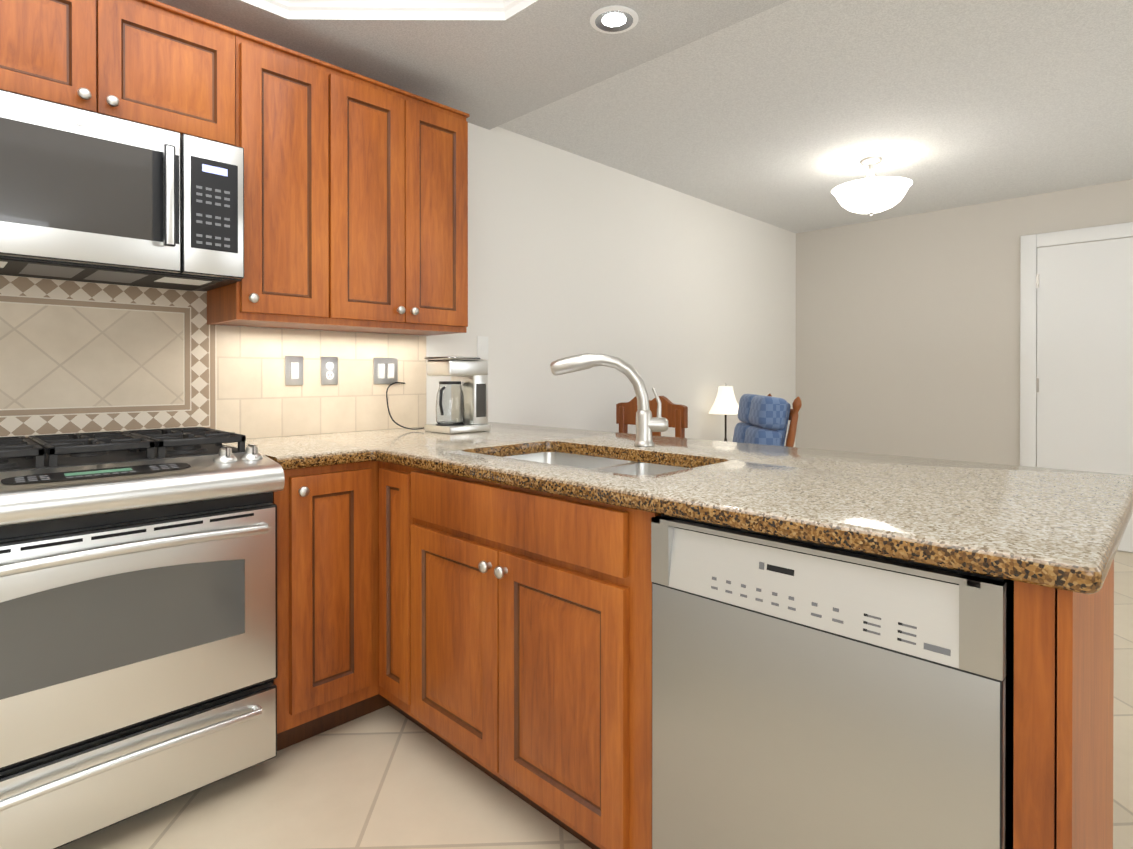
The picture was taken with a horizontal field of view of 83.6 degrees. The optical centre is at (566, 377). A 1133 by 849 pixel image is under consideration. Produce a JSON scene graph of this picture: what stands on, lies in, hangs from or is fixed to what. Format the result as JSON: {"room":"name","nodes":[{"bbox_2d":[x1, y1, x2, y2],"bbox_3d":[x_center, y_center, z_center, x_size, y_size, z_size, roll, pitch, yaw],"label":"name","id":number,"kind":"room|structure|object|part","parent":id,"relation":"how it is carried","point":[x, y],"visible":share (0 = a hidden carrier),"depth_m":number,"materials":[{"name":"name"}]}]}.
{"room":"kitchen","nodes":[
{"label":"kitchen","id":0,"kind":"room"},
{"bbox_2d":[216,123,795,446],"bbox_3d":[-0.483,-0.118,3.167,0.100,2.517,7.330,0,0,45],"label":"wall","id":1,"kind":"structure","parent":0,"point":[678,297],"depth_m":3.84,"materials":[{"name":"white paint"}]},
{"bbox_2d":[0,0,243,147],"bbox_3d":[-1.435,-0.920,1.876,0.323,0.398,0.758,0,0,45],"label":"upper cabinet","id":2,"kind":"object","parent":1,"relation":"attached to","point":[155,63],"depth_m":1.83,"materials":[{"name":"brown wood"}]},
{"bbox_2d":[0,90,243,290],"bbox_3d":[-1.397,-0.509,1.839,0.433,0.418,0.752,0,0,45],"label":"microwave","id":3,"kind":"object","parent":2,"relation":"attached to","point":[89,196],"visible":1,"depth_m":1.75,"materials":[{"name":"stainless steel"},{"name":"black plastic"},{"name":"glass"}]},
{"bbox_2d":[0,275,425,438],"bbox_3d":[-1.410,-0.025,2.146,0.009,0.620,2.175,0,0,45],"label":"backsplash","id":4,"kind":"structure","parent":1,"relation":"attached to","point":[81,357],"depth_m":2.18,"materials":[{"name":"tile"}]},
{"bbox_2d":[285,356,302,384],"bbox_3d":[-1.065,-0.027,2.484,0.010,0.114,0.070,0,0,45],"label":"light switch","id":5,"kind":"object","parent":4,"relation":"attached to","point":[293,370],"visible":1,"depth_m":2.48,"materials":[{"name":"white"}]},
{"bbox_2d":[321,357,337,384],"bbox_3d":[-0.966,-0.027,2.586,0.008,0.114,0.070,0,0,45],"label":"duplex electrical outlet","id":6,"kind":"object","parent":4,"relation":"attached to","point":[329,370],"visible":1,"depth_m":2.58,"materials":[{"name":"white"}]},
{"bbox_2d":[373,358,397,383],"bbox_3d":[-0.788,-0.028,2.766,0.010,0.114,0.116,0,0,45],"label":"outlet","id":7,"kind":"object","parent":4,"relation":"attached to","point":[385,370],"visible":1,"depth_m":2.76,"materials":[{"name":"white"}]},
{"bbox_2d":[207,33,335,329],"bbox_3d":[-1.062,-0.655,2.257,0.323,0.931,0.304,0,0,45],"label":"upper cabinet","id":8,"kind":"object","parent":1,"relation":"attached to","point":[289,280],"depth_m":2.15,"materials":[{"name":"brown wood"}]},
{"bbox_2d":[320,66,469,335],"bbox_3d":[-0.741,-0.656,2.583,0.323,0.931,0.610,0,0,45],"label":"upper cabinet","id":9,"kind":"object","parent":1,"relation":"attached to","point":[355,202],"depth_m":2.45,"materials":[{"name":"brown wood"}]},
{"bbox_2d":[477,336,487,358],"bbox_3d":[-0.417,-0.146,3.157,0.006,0.114,0.070,0,0,45],"label":"outlet","id":10,"kind":"object","parent":1,"relation":"attached to","point":[482,347],"visible":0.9,"depth_m":3.15,"materials":[{"name":"white plastic"}]},
{"bbox_2d":[57,551,1132,848],"bbox_3d":[1.335,1.198,1.384,5.200,0.100,7.330,0,0,45],"label":"floor","id":11,"kind":"structure","parent":0,"point":[387,777],"depth_m":1.71,"materials":[{"name":"tile"}]},
{"bbox_2d":[0,427,284,848],"bbox_3d":[-1.290,0.659,1.740,0.713,0.974,0.754,0,0,45],"label":"stove","id":12,"kind":"object","parent":11,"relation":"on","point":[138,625],"visible":0.98,"depth_m":1.56,"materials":[{"name":"silver metal"}]},
{"bbox_2d":[273,461,388,750],"bbox_3d":[-0.943,0.708,2.173,0.618,0.872,0.335,0,0,45],"label":"base cabinet","id":13,"kind":"object","parent":11,"relation":"on","point":[333,520],"depth_m":1.96,"materials":[{"name":"brown wood"}]},
{"bbox_2d":[224,422,1132,593],"bbox_3d":[0.041,0.252,1.891,2.436,0.040,1.316,0,0,45],"label":"countertop","id":14,"kind":"structure","parent":13,"relation":"on","point":[1062,529],"depth_m":1.33,"materials":[{"name":"stone"}]},
{"bbox_2d":[386,356,489,433],"bbox_3d":[-0.566,0.071,2.718,0.388,0.312,0.306,0,0,45],"label":"coffee maker","id":15,"kind":"object","parent":14,"relation":"on","point":[462,401],"visible":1,"depth_m":2.63,"materials":[{"name":"silver metal"}]},
{"bbox_3d":[-0.688,0.123,2.728,0.200,0.204,0.148,0,0,45],"label":"cord","id":16,"kind":"part","parent":15,"relation":"part of","materials":[{"name":"black plastic"}]},
{"bbox_2d":[506,452,688,474],"bbox_3d":[0.061,0.373,1.904,0.814,0.200,0.484,0,0,45],"label":"sink","id":17,"kind":"object","parent":14,"relation":"in","point":[604,464],"visible":0.04,"depth_m":2.16,"materials":[{"name":"silver metal"}]},
{"bbox_2d":[550,353,667,445],"bbox_3d":[0.144,0.074,2.143,0.399,0.311,0.068,0,0,5],"label":"faucet","id":18,"kind":"object","parent":14,"relation":"on","point":[647,424],"visible":1,"depth_m":2.12,"materials":[{"name":"silver metal"}]},
{"bbox_2d":[616,396,687,437],"bbox_3d":[0.278,0.616,3.017,0.420,1.050,0.440,0,0,45],"label":"chair","id":19,"kind":"object","parent":11,"relation":"on","point":[675,415],"visible":0.19,"depth_m":3.10,"materials":[{"name":"brown wood"}]},
{"bbox_2d":[733,394,801,446],"bbox_3d":[0.904,0.616,3.594,0.990,1.038,0.601,0,0,2],"label":"rocking chair","id":20,"kind":"object","parent":11,"relation":"on","point":[764,419],"visible":0.27,"depth_m":3.34,"materials":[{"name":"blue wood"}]},
{"bbox_2d":[651,514,1013,848],"bbox_3d":[0.591,0.714,1.285,0.594,0.868,0.592,0,0,45],"label":"dishwasher","id":21,"kind":"object","parent":11,"relation":"on","point":[808,695],"visible":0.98,"depth_m":1.04,"materials":[{"name":"silver metal"}]},
{"bbox_3d":[1.145,0.885,4.563,0.238,0.500,0.238,0,0,45],"label":"side table","id":22,"kind":"object","parent":11,"relation":"on","visible":0},
{"bbox_2d":[709,383,738,441],"bbox_3d":[1.145,0.337,4.561,0.242,0.594,0.242,0,0,45],"label":"table lamp","id":23,"kind":"object","parent":22,"relation":"on","point":[725,403],"visible":0.73,"depth_m":4.50,"materials":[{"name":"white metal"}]},
{"bbox_2d":[156,0,1132,232],"bbox_3d":[1.335,-1.303,1.374,5.000,0.132,7.130,0,0,45],"label":"ceiling","id":24,"kind":"structure","parent":0,"point":[788,115],"depth_m":2.76,"materials":[{"name":"paint"}]},
{"bbox_2d":[241,0,537,19],"bbox_3d":[-0.561,-1.310,0.847,2.465,0.150,2.420,0,0,45],"label":"ceiling light","id":25,"kind":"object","parent":24,"relation":"attached to","point":[408,9],"depth_m":2.19,"materials":[{"name":"white"}]},
{"bbox_2d":[590,5,637,33],"bbox_3d":[0.165,-1.236,2.196,0.168,0.007,0.168,0,0,45],"label":"recessed light","id":26,"kind":"object","parent":24,"relation":"in","point":[615,19],"visible":1,"depth_m":2.19,"materials":[{"name":"white metal"}]},
{"bbox_2d":[831,156,912,216],"bbox_3d":[1.785,-1.109,3.716,0.430,0.336,0.430,0,0,45],"label":"pendant light","id":27,"kind":"object","parent":24,"relation":"hanging from","point":[871,195],"visible":0.98,"depth_m":3.61,"materials":[{"name":"white glass"}]},
{"bbox_2d":[796,179,1132,552],"bbox_3d":[3.905,-0.121,3.922,5.100,2.517,0.100,0,0,45],"label":"wall","id":28,"kind":"structure","parent":0,"point":[907,335],"depth_m":4.95,"materials":[{"name":"beige paint"}]},
{"bbox_2d":[1020,222,1132,466],"bbox_3d":[3.581,0.068,4.155,0.999,2.137,0.020,0,0,45],"label":"door frame","id":29,"kind":"structure","parent":28,"relation":"attached to","point":[1030,244],"depth_m":4.45,"materials":[{"name":"white wood"}]},
{"bbox_2d":[1036,237,1132,551],"bbox_3d":[3.556,0.113,4.134,0.813,2.032,0.086,0,0,45],"label":"door","id":30,"kind":"structure","parent":28,"relation":"in","point":[1084,384],"depth_m":4.25,"materials":[{"name":"white"}]}
]}

